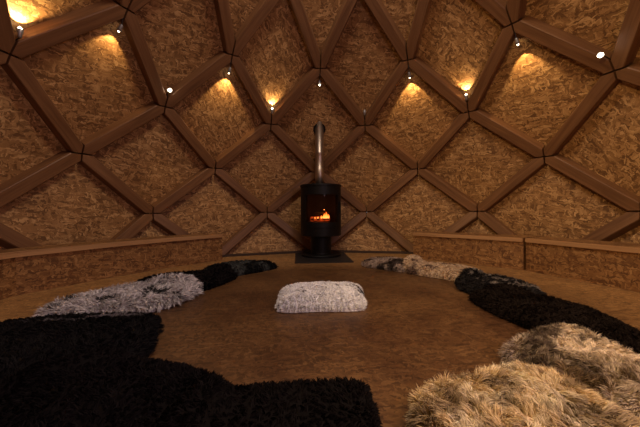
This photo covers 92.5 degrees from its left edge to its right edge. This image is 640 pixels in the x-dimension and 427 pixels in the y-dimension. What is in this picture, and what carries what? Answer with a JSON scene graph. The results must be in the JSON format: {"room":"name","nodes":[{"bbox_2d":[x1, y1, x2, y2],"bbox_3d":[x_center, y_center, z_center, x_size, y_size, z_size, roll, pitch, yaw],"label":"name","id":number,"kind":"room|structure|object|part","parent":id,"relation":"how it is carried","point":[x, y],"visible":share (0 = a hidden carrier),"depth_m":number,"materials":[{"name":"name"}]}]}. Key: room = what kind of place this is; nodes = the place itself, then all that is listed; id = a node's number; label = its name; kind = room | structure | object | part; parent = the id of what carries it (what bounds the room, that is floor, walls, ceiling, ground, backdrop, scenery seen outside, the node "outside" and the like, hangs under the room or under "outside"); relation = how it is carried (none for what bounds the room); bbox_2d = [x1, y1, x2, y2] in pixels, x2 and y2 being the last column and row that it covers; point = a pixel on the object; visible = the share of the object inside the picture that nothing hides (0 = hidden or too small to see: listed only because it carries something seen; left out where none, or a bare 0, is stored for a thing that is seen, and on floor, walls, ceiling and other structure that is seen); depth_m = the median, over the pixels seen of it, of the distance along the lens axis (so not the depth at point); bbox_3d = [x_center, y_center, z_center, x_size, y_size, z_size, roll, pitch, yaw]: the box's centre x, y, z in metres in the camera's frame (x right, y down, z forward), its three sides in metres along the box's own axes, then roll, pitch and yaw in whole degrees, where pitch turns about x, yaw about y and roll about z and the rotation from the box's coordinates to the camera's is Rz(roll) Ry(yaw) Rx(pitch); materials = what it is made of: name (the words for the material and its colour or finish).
{"room":"wooden dome interior","nodes":[
{"label":"wooden dome interior","id":0,"kind":"room"},
{"bbox_2d":[0,4,163,249],"bbox_3d":[-2.294,-0.625,1.706,1.228,2.646,4.461,0,1,-4],"label":"wall","id":1,"kind":"structure","parent":0,"point":[86,92],"depth_m":2.96,"materials":[{"name":"brown wood"}]},
{"bbox_3d":[-2.704,-0.644,2.433,0.426,1.314,1.524,0,1,-4],"label":"osb panel","id":2,"kind":"part","parent":1,"relation":"part of","materials":[{"name":"brown wood"}]},
{"bbox_3d":[-2.552,0.009,3.207,0.020,1.308,1.628,0,1,26],"label":"osb panel","id":3,"kind":"part","parent":1,"relation":"part of","materials":[{"name":"brown wood"}]},
{"bbox_3d":[-2.195,-1.304,3.015,0.720,1.319,1.230,0,1,-4],"label":"osb panel","id":4,"kind":"part","parent":1,"relation":"part of","materials":[{"name":"brown wood"}]},
{"bbox_2d":[77,63,541,254],"bbox_3d":[-0.002,-0.665,4.154,5.247,2.646,1.575,0,1,-4],"label":"wall","id":5,"kind":"structure","parent":0,"point":[209,163],"depth_m":4.35,"materials":[{"name":"brown wood"}]},
{"bbox_3d":[-2.042,-0.662,3.788,1.524,1.314,0.425,-1,1,-34],"label":"osb panel","id":6,"kind":"part","parent":5,"relation":"part of","materials":[{"name":"brown wood"}]},
{"bbox_3d":[-2.113,0.344,3.866,0.230,0.660,1.573,0,1,41],"label":"osb panel","id":7,"kind":"part","parent":5,"relation":"part of","materials":[{"name":"brown wood"}]},
{"bbox_3d":[-1.527,-0.010,4.386,1.628,1.308,0.020,-1,1,-34],"label":"osb panel","id":8,"kind":"part","parent":5,"relation":"part of","materials":[{"name":"brown wood"}]},
{"bbox_3d":[-1.307,-1.320,4.035,1.230,1.319,0.720,0,1,-4],"label":"osb panel","id":9,"kind":"part","parent":5,"relation":"part of","materials":[{"name":"brown wood"}]},
{"bbox_3d":[-0.791,-0.678,4.632,1.524,1.314,0.426,0,1,-4],"label":"osb panel","id":10,"kind":"part","parent":5,"relation":"part of","materials":[{"name":"brown wood"}]},
{"bbox_2d":[222,250,310,256],"bbox_3d":[-0.753,0.592,4.555,1.498,0.027,0.072,-1,1,-19],"label":"trim","id":11,"kind":"structure","parent":5,"relation":"attached to","point":[301,251],"depth_m":4.51,"materials":[{"name":"brown wood"}]},
{"bbox_3d":[-0.819,0.327,4.739,1.573,0.660,0.230,-1,1,-19],"label":"osb panel","id":12,"kind":"part","parent":5,"relation":"part of","materials":[{"name":"brown wood"}]},
{"bbox_3d":[-0.049,-0.024,4.894,1.628,1.308,0.020,0,1,-4],"label":"osb panel","id":13,"kind":"part","parent":5,"relation":"part of","materials":[{"name":"brown wood"}]},
{"bbox_3d":[-0.029,-1.332,4.475,1.230,1.319,0.720,0,1,26],"label":"osb panel","id":14,"kind":"part","parent":5,"relation":"part of","materials":[{"name":"brown wood"}]},
{"bbox_3d":[0.714,-0.688,4.736,1.524,1.314,0.426,0,1,-4],"label":"osb panel","id":15,"kind":"part","parent":5,"relation":"part of","materials":[{"name":"brown wood"}]},
{"bbox_3d":[0.739,0.316,4.847,1.573,0.660,0.230,0,1,11],"label":"osb panel","id":16,"kind":"part","parent":5,"relation":"part of","materials":[{"name":"brown wood"}]},
{"bbox_2d":[331,250,412,253],"bbox_3d":[0.703,0.582,4.657,1.498,0.027,0.072,0,1,11],"label":"trim","id":17,"kind":"structure","parent":5,"relation":"attached to","point":[344,251],"depth_m":4.60,"materials":[{"name":"brown wood"}]},
{"bbox_3d":[1.298,-1.337,4.217,1.230,1.319,0.720,0,1,-4],"label":"osb panel","id":18,"kind":"part","parent":5,"relation":"part of","materials":[{"name":"brown wood"}]},
{"bbox_3d":[1.485,-0.030,4.596,1.628,1.308,0.020,0,1,26],"label":"osb panel","id":19,"kind":"part","parent":5,"relation":"part of","materials":[{"name":"brown wood"}]},
{"bbox_3d":[2.142,0.315,4.162,1.573,0.660,0.230,0,1,41],"label":"osb panel","id":20,"kind":"part","parent":5,"relation":"part of","materials":[{"name":"brown wood"}]},
{"bbox_3d":[2.069,-0.690,4.075,0.425,1.314,1.524,-1,1,-34],"label":"osb panel","id":21,"kind":"part","parent":5,"relation":"part of","materials":[{"name":"brown wood"}]},
{"bbox_2d":[0,0,639,124],"bbox_3d":[0.147,-2.240,1.859,5.317,1.996,5.317,0,1,-4],"label":"ceiling","id":22,"kind":"structure","parent":0,"point":[276,49],"depth_m":3.45,"materials":[{"name":"brown wood"}]},
{"bbox_2d":[15,27,23,40],"bbox_3d":[-2.333,-1.366,2.349,0.120,0.124,0.048,0,1,6],"label":"spot lamp","id":23,"kind":"object","parent":22,"relation":"attached to","point":[19,30],"visible":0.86,"depth_m":2.34,"materials":[{"name":"silver metal"}]},
{"bbox_3d":[-1.952,-1.937,2.271,0.825,1.321,0.825,-1,1,-34],"label":"osb panel","id":24,"kind":"part","parent":22,"relation":"part of","materials":[{"name":"brown wood"}]},
{"bbox_2d":[116,18,123,31],"bbox_3d":[-1.846,-1.757,2.843,0.084,0.142,0.048,0,1,18],"label":"spot lamp","id":25,"kind":"object","parent":22,"relation":"attached to","point":[120,27],"visible":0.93,"depth_m":2.83,"materials":[{"name":"silver metal"}]},
{"bbox_3d":[-1.466,-1.950,3.267,0.825,1.322,0.825,0,1,-4],"label":"osb panel","id":26,"kind":"part","parent":22,"relation":"part of","materials":[{"name":"brown wood"}]},
{"bbox_3d":[-0.711,-2.585,3.126,0.712,1.323,1.233,0,1,-4],"label":"osb panel","id":27,"kind":"part","parent":22,"relation":"part of","materials":[{"name":"brown wood"}]},
{"bbox_3d":[-0.547,-1.962,3.886,0.825,1.321,0.825,0,1,26],"label":"osb panel","id":28,"kind":"part","parent":22,"relation":"part of","materials":[{"name":"brown wood"}]},
{"bbox_3d":[0.039,-2.593,3.384,0.712,1.323,1.233,-1,1,-34],"label":"osb panel","id":29,"kind":"part","parent":22,"relation":"part of","materials":[{"name":"brown wood"}]},
{"bbox_3d":[0.558,-1.970,3.963,0.825,1.321,0.825,-1,1,-34],"label":"osb panel","id":30,"kind":"part","parent":22,"relation":"part of","materials":[{"name":"brown wood"}]},
{"bbox_3d":[0.817,-2.596,3.232,0.712,1.323,1.233,0,1,-4],"label":"osb panel","id":31,"kind":"part","parent":22,"relation":"part of","materials":[{"name":"brown wood"}]},
{"bbox_3d":[1.553,-1.971,3.477,0.825,1.322,0.825,0,1,-4],"label":"osb panel","id":32,"kind":"part","parent":22,"relation":"part of","materials":[{"name":"brown wood"}]},
{"bbox_2d":[514,31,519,45],"bbox_3d":[1.993,-1.784,3.110,0.086,0.140,0.048,-1,1,-26],"label":"spot lamp","id":33,"kind":"object","parent":22,"relation":"attached to","point":[517,41],"visible":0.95,"depth_m":3.10,"materials":[{"name":"silver metal"}]},
{"bbox_3d":[2.173,-1.965,2.558,0.825,1.321,0.825,0,1,26],"label":"osb panel","id":34,"kind":"part","parent":22,"relation":"part of","materials":[{"name":"brown wood"}]},
{"bbox_2d":[597,52,610,59],"bbox_3d":[2.502,-1.375,2.685,0.207,0.077,0.056,-1,1,-21],"label":"spot lamp","id":35,"kind":"object","parent":22,"relation":"attached to","point":[600,54],"visible":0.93,"depth_m":2.66,"materials":[{"name":"beige metal"}]},
{"bbox_2d":[0,253,639,426],"bbox_3d":[0.165,0.659,1.890,5.960,0.060,5.960,0,1,-4],"label":"floor","id":36,"kind":"structure","parent":0,"point":[412,329],"depth_m":1.73,"materials":[{"name":"brown wood"}]},
{"bbox_2d":[0,311,164,378],"bbox_3d":[-1.350,0.587,1.346,1.231,0.110,0.930,0,1,-4],"label":"sheepskin","id":37,"kind":"object","parent":36,"relation":"on","point":[24,342],"visible":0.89,"depth_m":1.40,"materials":[{"name":"black fur"}]},
{"bbox_2d":[0,233,222,299],"bbox_3d":[-2.129,0.459,2.946,0.629,0.344,2.905,0,1,25],"label":"bench","id":38,"kind":"object","parent":36,"relation":"on","point":[26,270],"visible":1,"depth_m":2.90,"materials":[{"name":"brown wood"}]},
{"bbox_3d":[-1.971,0.309,2.882,0.288,0.044,2.673,0,1,25],"label":"edge trim","id":39,"kind":"part","parent":38,"relation":"part of","materials":[{"name":"brown wood"}]},
{"bbox_2d":[0,345,226,426],"bbox_3d":[-0.834,0.576,0.820,1.110,0.136,0.867,0,1,-4],"label":"sheepskin","id":40,"kind":"object","parent":36,"relation":"on","point":[105,386],"visible":0.92,"depth_m":0.95,"materials":[{"name":"black fur"}]},
{"bbox_2d":[32,272,203,316],"bbox_3d":[-1.325,0.549,2.131,1.011,0.169,0.708,-1,1,-27],"label":"sheepskin","id":41,"kind":"object","parent":36,"relation":"on","point":[162,292],"visible":0.95,"depth_m":2.04,"materials":[{"name":"grey fur"}]},
{"bbox_2d":[134,263,237,290],"bbox_3d":[-1.200,0.559,2.736,0.850,0.135,0.727,0,1,-4],"label":"sheepskin","id":42,"kind":"object","parent":36,"relation":"on","point":[218,275],"visible":0.56,"depth_m":2.75,"materials":[{"name":"black fur"}]},
{"bbox_2d":[204,259,277,275],"bbox_3d":[-0.862,0.568,3.334,0.543,0.100,0.773,0,1,43],"label":"sheepskin","id":43,"kind":"object","parent":36,"relation":"on","point":[242,267],"visible":0.8,"depth_m":3.25,"materials":[{"name":"black fur"}]},
{"bbox_2d":[159,373,383,426],"bbox_3d":[-0.087,0.566,0.754,0.632,0.150,0.674,0,1,-4],"label":"sheepskin","id":44,"kind":"object","parent":36,"relation":"on","point":[212,401],"visible":1,"depth_m":0.88,"materials":[{"name":"black fur"}]},
{"bbox_2d":[275,281,366,312],"bbox_3d":[0.016,0.567,2.204,0.675,0.117,0.593,0,1,-4],"label":"cushion","id":45,"kind":"object","parent":36,"relation":"on","point":[319,296],"visible":1,"depth_m":2.00,"materials":[{"name":"white fabric"}]},
{"bbox_2d":[295,252,353,263],"bbox_3d":[0.025,0.599,4.210,0.730,0.011,0.890,0,1,-4],"label":"plate","id":46,"kind":"object","parent":36,"relation":"on","point":[299,258],"visible":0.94,"depth_m":3.96,"materials":[{"name":"metal"}]},
{"bbox_2d":[300,121,340,257],"bbox_3d":[0.010,-0.418,4.323,0.582,2.020,0.584,0,1,-4],"label":"wood stove","id":47,"kind":"object","parent":46,"relation":"on","point":[320,201],"visible":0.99,"depth_m":4.12,"materials":[{"name":"black metal"}]},
{"bbox_3d":[0.010,-0.388,4.324,0.582,0.027,0.582,0,1,-4],"label":"plate","id":48,"kind":"part","parent":47,"relation":"part of","materials":[{"name":"black metal"}]},
{"bbox_3d":[0.027,-0.064,4.107,0.498,0.505,0.143,0,1,-4],"label":"door frame","id":49,"kind":"part","parent":47,"relation":"part of","materials":[{"name":"black metal"}]},
{"bbox_3d":[0.028,-0.069,4.101,0.423,0.385,0.101,0,1,-4],"label":"glass pane","id":50,"kind":"part","parent":47,"relation":"part of","materials":[{"name":"black"}]},
{"bbox_2d":[361,256,406,272],"bbox_3d":[0.827,0.557,3.533,0.714,0.098,0.590,0,1,40],"label":"sheepskin","id":51,"kind":"object","parent":36,"relation":"on","point":[395,264],"visible":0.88,"depth_m":3.39,"materials":[{"name":"grey fur"}]},
{"bbox_2d":[403,254,478,280],"bbox_3d":[1.244,0.527,3.119,0.601,0.161,0.870,-1,1,-43],"label":"sheepskin","id":52,"kind":"object","parent":36,"relation":"on","point":[414,264],"visible":0.81,"depth_m":3.03,"materials":[{"name":"beige fur"}]},
{"bbox_2d":[413,231,539,269],"bbox_3d":[1.808,0.426,3.779,1.443,0.344,0.417,0,1,40],"label":"bench","id":53,"kind":"object","parent":36,"relation":"on","point":[492,250],"visible":0.89,"depth_m":3.60,"materials":[{"name":"brown wood"}]},
{"bbox_3d":[1.698,0.278,3.679,1.259,0.044,0.021,0,1,45],"label":"edge trim","id":54,"kind":"part","parent":53,"relation":"part of","materials":[{"name":"brown wood"}]},
{"bbox_3d":[2.325,0.443,3.372,0.391,0.314,0.022,-1,1,-34],"label":"panel","id":55,"kind":"part","parent":53,"relation":"part of","materials":[{"name":"brown wood"}]},
{"bbox_2d":[454,267,547,294],"bbox_3d":[1.397,0.548,2.442,0.609,0.132,0.747,0,1,-4],"label":"sheepskin","id":56,"kind":"object","parent":36,"relation":"on","point":[470,279],"visible":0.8,"depth_m":2.46,"materials":[{"name":"black fur"}]},
{"bbox_2d":[405,358,639,426],"bbox_3d":[0.598,0.570,0.756,0.696,0.132,0.751,-1,1,-16],"label":"sheepskin","id":57,"kind":"object","parent":36,"relation":"on","point":[514,394],"visible":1,"depth_m":0.87,"materials":[{"name":"beige fur"}]},
{"bbox_2d":[467,283,639,354],"bbox_3d":[1.349,0.559,1.764,0.563,0.126,1.077,0,1,-13],"label":"sheepskin","id":58,"kind":"object","parent":36,"relation":"on","point":[519,306],"visible":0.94,"depth_m":1.70,"materials":[{"name":"black fur"}]},
{"bbox_2d":[498,322,639,419],"bbox_3d":[1.040,0.568,1.154,0.549,0.123,0.728,0,1,-12],"label":"sheepskin","id":59,"kind":"object","parent":36,"relation":"on","point":[608,368],"visible":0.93,"depth_m":1.15,"materials":[{"name":"beige fur"}]},
{"bbox_2d":[525,236,639,291],"bbox_3d":[2.542,0.433,2.706,0.417,0.344,1.436,-1,1,-19],"label":"bench","id":60,"kind":"object","parent":36,"relation":"on","point":[606,263],"visible":1,"depth_m":2.71,"materials":[{"name":"brown wood"}]},
{"bbox_3d":[2.358,0.285,2.640,0.020,0.044,1.224,-1,1,-19],"label":"edge trim","id":61,"kind":"part","parent":60,"relation":"part of","materials":[{"name":"brown wood"}]},
{"bbox_2d":[469,34,639,243],"bbox_3d":[2.607,-0.658,2.047,1.228,2.646,4.461,0,1,-4],"label":"wall","id":62,"kind":"structure","parent":0,"point":[583,122],"depth_m":3.25,"materials":[{"name":"brown wood"}]},
{"bbox_3d":[2.319,-1.334,3.329,0.720,1.319,1.230,0,1,-4],"label":"osb panel","id":63,"kind":"part","parent":62,"relation":"part of","materials":[{"name":"brown wood"}]},
{"bbox_3d":[2.664,-0.026,3.570,0.020,1.308,1.628,-1,1,-34],"label":"osb panel","id":64,"kind":"part","parent":62,"relation":"part of","materials":[{"name":"brown wood"}]},
{"bbox_3d":[2.912,-0.681,2.824,0.426,1.314,1.524,0,1,-4],"label":"osb panel","id":65,"kind":"part","parent":62,"relation":"part of","materials":[{"name":"brown wood"}]},
{"bbox_3d":[3.015,0.324,2.868,0.230,0.660,1.573,-1,1,-19],"label":"osb panel","id":66,"kind":"part","parent":62,"relation":"part of","materials":[{"name":"brown wood"}]},
{"bbox_3d":[2.759,-1.323,2.050,0.720,1.319,1.230,-1,1,-34],"label":"osb panel","id":67,"kind":"part","parent":62,"relation":"part of","materials":[{"name":"brown wood"}]}
]}

